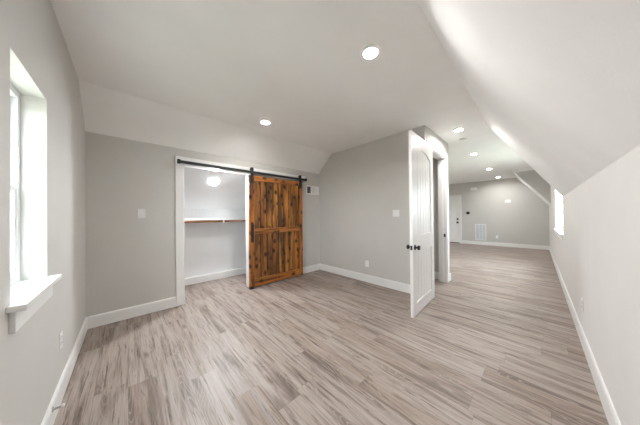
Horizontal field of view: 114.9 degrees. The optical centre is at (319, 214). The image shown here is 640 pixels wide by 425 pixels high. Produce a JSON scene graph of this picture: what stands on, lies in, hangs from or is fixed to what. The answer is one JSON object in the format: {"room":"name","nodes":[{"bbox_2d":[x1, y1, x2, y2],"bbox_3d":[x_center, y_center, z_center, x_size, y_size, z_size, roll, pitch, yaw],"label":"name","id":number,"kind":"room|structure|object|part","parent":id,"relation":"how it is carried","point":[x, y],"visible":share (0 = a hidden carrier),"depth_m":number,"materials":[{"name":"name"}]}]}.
{"room":"empty attic bedroom","nodes":[
{"label":"empty attic bedroom","id":0,"kind":"room"},
{"bbox_2d":[0,0,85,424],"bbox_3d":[-1.760,-0.034,1.262,0.120,2.679,5.090,0,0,-43],"label":"wall","id":1,"kind":"structure","parent":0,"point":[35,58],"depth_m":1.21,"materials":[{"name":"beige paint"}]},
{"bbox_2d":[5,83,61,333],"bbox_3d":[-1.506,-0.103,1.008,0.200,1.190,0.630,0,0,-43],"label":"window","id":2,"kind":"structure","parent":1,"relation":"in","point":[26,296],"depth_m":1.12,"materials":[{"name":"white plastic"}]},
{"bbox_3d":[-1.545,0.090,0.968,0.020,0.502,0.460,0,0,-43],"label":"sash","id":3,"kind":"part","parent":2,"relation":"part of","materials":[{"name":"white plastic"}]},
{"bbox_3d":[-1.558,-0.161,0.959,0.057,1.075,0.530,0,0,-43],"label":"frame","id":4,"kind":"part","parent":2,"relation":"part of","materials":[{"name":"white plastic"}]},
{"bbox_3d":[-1.480,0.385,1.025,0.142,0.025,0.630,0,0,-43],"label":"sill","id":5,"kind":"part","parent":2,"relation":"part of","materials":[{"name":"white paint"}]},
{"bbox_2d":[52,403,64,411],"bbox_3d":[-1.623,1.194,1.268,0.048,0.028,0.028,0,0,-43],"label":"door stop","id":6,"kind":"object","parent":1,"relation":"attached to","point":[63,404],"visible":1,"depth_m":1.27,"materials":[{"name":"grey metal"}]},
{"bbox_2d":[59,330,62,350],"bbox_3d":[-1.861,0.898,1.469,0.009,0.118,0.075,0,0,-43],"label":"wall outlet","id":7,"kind":"object","parent":1,"relation":"attached to","point":[61,331],"visible":1,"depth_m":1.46,"materials":[{"name":"white plastic"}]},
{"bbox_2d":[41,317,87,424],"bbox_3d":[-1.364,1.230,0.948,0.015,0.140,3.878,0,0,-43],"label":"baseboard","id":8,"kind":"structure","parent":1,"relation":"attached to","point":[49,418],"depth_m":1.50,"materials":[{"name":"white paint"}]},
{"bbox_2d":[85,131,319,316],"bbox_3d":[-1.406,0.169,3.686,3.717,2.295,0.110,0,0,-43],"label":"wall","id":9,"kind":"structure","parent":0,"point":[131,259],"depth_m":2.66,"materials":[{"name":"beige paint"}]},
{"bbox_2d":[87,297,175,328],"bbox_3d":[-2.390,1.251,2.655,0.863,0.140,0.015,0,0,-43],"label":"baseboard","id":10,"kind":"structure","parent":9,"relation":"attached to","point":[101,319],"depth_m":2.61,"materials":[{"name":"white paint"}]},
{"bbox_2d":[138,209,145,217],"bbox_3d":[-2.360,-0.019,2.705,0.080,0.120,0.012,0,0,-43],"label":"light switch","id":11,"kind":"object","parent":9,"relation":"attached to","point":[141,212],"visible":1,"depth_m":2.71,"materials":[{"name":"white plastic"}]},
{"bbox_2d":[175,163,250,305],"bbox_3d":[-1.688,0.282,3.406,1.196,2.071,0.132,0,0,-43],"label":"door frame","id":12,"kind":"structure","parent":9,"relation":"attached to","point":[179,168],"depth_m":2.99,"materials":[{"name":"white paint"}]},
{"bbox_2d":[175,156,305,181],"bbox_3d":[-1.214,-0.802,3.790,2.421,0.115,0.025,0,0,-43],"label":"header board","id":13,"kind":"object","parent":9,"relation":"attached to","point":[176,157],"visible":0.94,"depth_m":3.48,"materials":[{"name":"white paint"}]},
{"bbox_2d":[177,159,306,180],"bbox_3d":[-1.183,-0.774,3.756,2.398,0.062,0.066,0,0,-43],"label":"barn door track","id":14,"kind":"object","parent":13,"relation":"attached to","point":[179,161],"visible":1,"depth_m":3.46,"materials":[{"name":"black metal"}]},
{"bbox_2d":[248,167,302,287],"bbox_3d":[-0.808,0.219,4.018,1.195,2.139,0.101,0,0,-43],"label":"barn door","id":15,"kind":"structure","parent":9,"relation":"in","point":[275,216],"depth_m":3.97,"materials":[{"name":"brown wood"}]},
{"bbox_3d":[-1.190,0.299,3.625,0.044,0.330,0.053,0,0,-43],"label":"pull handle","id":16,"kind":"part","parent":15,"relation":"part of","materials":[{"name":"black metal"}]},
{"bbox_3d":[-0.836,-0.665,4.043,1.005,0.085,0.046,0,0,-43],"label":"rail","id":17,"kind":"part","parent":15,"relation":"part of","materials":[{"name":"brown wood"}]},
{"bbox_3d":[-0.831,0.286,4.043,0.992,1.906,0.024,0,0,-43],"label":"plank panel","id":18,"kind":"part","parent":15,"relation":"part of","materials":[{"name":"brown wood"}]},
{"bbox_3d":[-0.817,0.297,4.028,1.005,0.100,0.021,0,0,-43],"label":"rail","id":19,"kind":"part","parent":15,"relation":"part of","materials":[{"name":"brown wood"}]},
{"bbox_3d":[-0.816,1.221,4.031,1.005,0.135,0.046,0,0,-43],"label":"rail","id":20,"kind":"part","parent":15,"relation":"part of","materials":[{"name":"brown wood"}]},
{"bbox_2d":[303,264,319,273],"bbox_3d":[-0.603,1.242,4.340,1.656,0.140,0.015,0,0,-43],"label":"baseboard","id":21,"kind":"structure","parent":9,"relation":"attached to","point":[315,267],"depth_m":4.71,"materials":[{"name":"white paint"}]},
{"bbox_2d":[306,185,318,194],"bbox_3d":[-0.170,-0.575,4.782,0.387,0.200,0.008,0,0,-43],"label":"air vent","id":22,"kind":"object","parent":9,"relation":"in","point":[313,190],"visible":1,"depth_m":4.78,"materials":[{"name":"white plastic"}]},
{"bbox_2d":[184,209,245,277],"bbox_3d":[-2.062,0.600,4.383,3.717,1.456,0.120,0,0,-43],"label":"wall","id":23,"kind":"structure","parent":0,"point":[208,250],"depth_m":4.19,"materials":[{"name":"white paint"}]},
{"bbox_2d":[184,219,245,224],"bbox_3d":[-2.019,0.140,4.335,3.717,0.090,0.018,0,0,-43],"label":"trim","id":24,"kind":"structure","parent":23,"relation":"attached to","point":[225,219],"depth_m":4.16,"materials":[{"name":"white paint"}]},
{"bbox_2d":[184,218,245,219],"bbox_3d":[-1.920,0.083,4.229,3.717,0.020,0.310,0,0,-43],"label":"closet shelf","id":25,"kind":"object","parent":24,"relation":"on","point":[218,218],"visible":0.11,"depth_m":3.97,"materials":[{"name":"white paint"}]},
{"bbox_2d":[218,220,224,231],"bbox_3d":[-1.997,0.227,4.138,0.060,0.266,0.296,0,0,-43],"label":"shelf bracket","id":26,"kind":"object","parent":25,"relation":"attached to","point":[218,220],"visible":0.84,"depth_m":4.24,"materials":[{"name":"white metal"}]},
{"bbox_2d":[184,220,222,222],"bbox_3d":[-2.552,0.130,3.447,1.723,0.034,0.034,0,0,-43],"label":"hanging rod","id":27,"kind":"object","parent":26,"relation":"attached to","point":[220,220],"visible":0.34,"depth_m":3.77,"materials":[{"name":"brown wood"}]},
{"bbox_2d":[225,220,245,221],"bbox_3d":[-1.188,0.123,4.733,1.962,0.034,0.034,0,0,-43],"label":"hanging rod","id":28,"kind":"object","parent":25,"relation":"attached to","point":[225,220],"visible":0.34,"depth_m":4.20,"materials":[{"name":"brown wood"}]},
{"bbox_2d":[185,267,245,285],"bbox_3d":[-2.009,1.257,4.330,3.717,0.140,0.015,0,0,-43],"label":"baseboard","id":29,"kind":"structure","parent":23,"relation":"attached to","point":[223,274],"depth_m":4.18,"materials":[{"name":"white paint"}]},
{"bbox_2d":[184,167,245,209],"bbox_3d":[-1.742,-0.499,4.038,3.717,0.755,0.847,0,0,-43],"label":"ceiling","id":30,"kind":"structure","parent":0,"point":[230,193],"depth_m":3.86,"materials":[{"name":"white paint"}]},
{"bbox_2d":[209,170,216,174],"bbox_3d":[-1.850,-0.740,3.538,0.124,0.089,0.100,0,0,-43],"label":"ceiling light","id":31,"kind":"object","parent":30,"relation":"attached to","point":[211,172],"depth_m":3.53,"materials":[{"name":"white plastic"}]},
{"bbox_2d":[208,178,218,185],"bbox_3d":[-1.921,-0.597,3.695,0.188,0.128,0.145,0,0,-43],"label":"recessed light","id":32,"kind":"object","parent":30,"relation":"in","point":[213,181],"visible":1,"depth_m":3.69,"materials":[{"name":"white plastic"}]},
{"bbox_2d":[54,243,608,424],"bbox_3d":[2.377,1.346,5.140,11.450,0.120,5.090,0,0,-43],"label":"floor","id":33,"kind":"structure","parent":0,"point":[498,342],"depth_m":1.85,"materials":[{"name":"wood"}]},
{"bbox_2d":[50,0,639,204],"bbox_3d":[2.355,-0.789,5.153,11.450,1.448,5.090,0,0,-43],"label":"ceiling","id":34,"kind":"structure","parent":0,"point":[551,88],"depth_m":1.72,"materials":[{"name":"paint"}]},
{"bbox_2d":[260,119,270,124],"bbox_3d":[-0.807,-1.364,3.010,0.158,0.018,0.158,0,0,-43],"label":"recessed light","id":35,"kind":"object","parent":34,"relation":"in","point":[262,121],"visible":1,"depth_m":3.00,"materials":[{"name":"white"}]},
{"bbox_2d":[361,44,379,59],"bbox_3d":[0.431,-1.384,1.744,0.158,0.018,0.158,0,0,-43],"label":"recessed light","id":36,"kind":"object","parent":34,"relation":"in","point":[370,51],"visible":1,"depth_m":1.74,"materials":[{"name":"white plastic"}]},
{"bbox_2d":[453,127,463,131],"bbox_3d":[2.276,-1.394,3.352,0.158,0.018,0.158,0,0,-43],"label":"recessed light","id":37,"kind":"object","parent":34,"relation":"in","point":[460,128],"visible":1,"depth_m":3.35,"materials":[{"name":"white"}]},
{"bbox_2d":[319,125,426,293],"bbox_3d":[0.847,-0.044,4.080,0.135,2.679,2.413,0,0,-43],"label":"wall","id":38,"kind":"structure","parent":0,"point":[361,186],"depth_m":3.90,"materials":[{"name":"beige paint"}]},
{"bbox_2d":[393,210,398,216],"bbox_3d":[1.304,-0.028,3.511,0.012,0.118,0.118,0,0,-43],"label":"light switch","id":39,"kind":"object","parent":38,"relation":"attached to","point":[395,212],"visible":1,"depth_m":3.51,"materials":[{"name":"white plastic"}]},
{"bbox_2d":[433,158,438,271],"bbox_3d":[1.625,-0.047,4.895,0.120,2.679,2.293,0,0,-43],"label":"wall","id":40,"kind":"structure","parent":0,"point":[435,177],"depth_m":4.08,"materials":[{"name":"beige paint"}]},
{"bbox_2d":[434,272,438,279],"bbox_3d":[1.589,1.222,4.841,0.015,0.140,2.293,0,0,-43],"label":"baseboard","id":41,"kind":"structure","parent":40,"relation":"attached to","point":[436,274],"depth_m":4.06,"materials":[{"name":"white paint"}]},
{"bbox_2d":[427,127,449,272],"bbox_3d":[2.089,-0.059,3.675,1.117,2.679,0.120,0,0,-43],"label":"wall","id":42,"kind":"structure","parent":0,"point":[433,138],"depth_m":3.70,"materials":[{"name":"beige paint"}]},
{"bbox_2d":[426,140,448,282],"bbox_3d":[2.022,0.058,3.610,1.085,2.445,0.156,0,0,-43],"label":"doorway","id":43,"kind":"structure","parent":42,"relation":"in","point":[442,157],"depth_m":3.89,"materials":[{"name":"white paint"}]},
{"bbox_2d":[406,130,434,317],"bbox_3d":[1.444,0.111,2.864,0.163,2.327,0.901,-1,0,44],"label":"door","id":44,"kind":"structure","parent":43,"relation":"attached to","point":[421,246],"depth_m":2.78,"materials":[{"name":"white paint"}]},
{"bbox_3d":[1.436,-0.310,2.864,0.015,1.175,0.660,-1,0,44],"label":"panel","id":45,"kind":"part","parent":44,"relation":"part of","materials":[{"name":"white paint"}]},
{"bbox_3d":[1.436,-0.310,2.864,0.031,1.175,0.660,-1,0,44],"label":"moulding","id":46,"kind":"part","parent":44,"relation":"part of","materials":[{"name":"white paint"}]},
{"bbox_3d":[1.448,0.797,2.857,0.015,0.670,0.660,-1,0,44],"label":"panel","id":47,"kind":"part","parent":44,"relation":"part of","materials":[{"name":"white paint"}]},
{"bbox_3d":[1.448,0.797,2.857,0.031,0.670,0.660,-1,0,44],"label":"moulding","id":48,"kind":"part","parent":44,"relation":"part of","materials":[{"name":"white paint"}]},
{"bbox_2d":[449,178,549,245],"bbox_3d":[6.484,-0.073,9.035,0.120,2.679,5.090,0,0,-43],"label":"wall","id":49,"kind":"structure","parent":0,"point":[524,220],"depth_m":8.10,"materials":[{"name":"beige paint"}]},
{"bbox_2d":[449,197,458,241],"bbox_3d":[5.969,0.228,9.500,0.103,2.039,0.852,0,0,-43],"label":"door","id":50,"kind":"structure","parent":49,"relation":"in","point":[453,202],"depth_m":9.34,"materials":[{"name":"white paint"}]},
{"bbox_3d":[6.106,0.023,9.381,0.008,0.600,0.206,0,0,-43],"label":"panel","id":51,"kind":"part","parent":50,"relation":"part of","materials":[{"name":"white paint"}]},
{"bbox_3d":[6.114,0.758,9.376,0.008,0.470,0.206,0,0,-43],"label":"panel","id":52,"kind":"part","parent":50,"relation":"part of","materials":[{"name":"white paint"}]},
{"bbox_2d":[449,195,461,242],"bbox_3d":[5.960,0.195,9.492,0.018,2.160,1.040,0,0,-43],"label":"door frame","id":53,"kind":"structure","parent":49,"relation":"attached to","point":[459,196],"depth_m":9.14,"materials":[{"name":"white paint"}]},
{"bbox_2d":[475,224,485,240],"bbox_3d":[6.785,0.729,8.625,0.010,0.685,0.370,0,0,-43],"label":"air vent","id":54,"kind":"object","parent":49,"relation":"in","point":[480,229],"visible":1,"depth_m":8.63,"materials":[{"name":"white plastic"}]},
{"bbox_2d":[462,240,548,249],"bbox_3d":[7.221,1.184,8.161,0.015,0.140,2.595,0,0,-43],"label":"baseboard","id":55,"kind":"structure","parent":49,"relation":"attached to","point":[463,241],"depth_m":8.01,"materials":[{"name":"white paint"}]},
{"bbox_2d":[515,170,550,202],"bbox_3d":[6.784,-0.881,6.554,0.099,1.099,0.810,0,0,-43],"label":"wall","id":56,"kind":"structure","parent":0,"point":[531,177],"depth_m":6.42,"materials":[{"name":"beige paint"}]},
{"bbox_2d":[549,145,639,424],"bbox_3d":[4.067,-0.082,3.341,11.450,2.679,0.120,0,0,-43],"label":"wall","id":57,"kind":"structure","parent":0,"point":[597,258],"depth_m":1.23,"materials":[{"name":"paint"}]},
{"bbox_2d":[554,193,562,240],"bbox_3d":[4.818,-0.233,4.072,2.100,1.325,0.150,0,0,-43],"label":"window","id":58,"kind":"structure","parent":57,"relation":"in","point":[559,232],"depth_m":4.67,"materials":[{"name":"white plastic"}]},
{"bbox_3d":[4.805,0.338,4.089,2.100,0.025,0.093,0,0,-43],"label":"sill","id":59,"kind":"part","parent":58,"relation":"part of","materials":[{"name":"white paint"}]},
{"bbox_3d":[4.850,-0.284,4.038,2.000,1.225,0.057,0,0,-43],"label":"frame","id":60,"kind":"part","parent":58,"relation":"part of","materials":[{"name":"white plastic"}]},
{"bbox_3d":[5.224,0.003,4.372,0.930,0.578,0.020,0,0,-43],"label":"sash","id":61,"kind":"part","parent":58,"relation":"part of","materials":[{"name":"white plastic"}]},
{"bbox_2d":[581,297,583,311],"bbox_3d":[2.563,0.875,1.997,0.075,0.118,0.009,0,0,-43],"label":"wall outlet","id":62,"kind":"object","parent":57,"relation":"attached to","point":[582,302],"visible":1,"depth_m":1.98,"materials":[{"name":"white plastic"}]},
{"bbox_2d":[549,246,620,424],"bbox_3d":[4.034,1.188,3.382,11.180,0.140,0.015,0,0,-43],"label":"baseboard","id":63,"kind":"structure","parent":57,"relation":"attached to","point":[612,417],"depth_m":1.60,"materials":[{"name":"white paint"}]}
]}

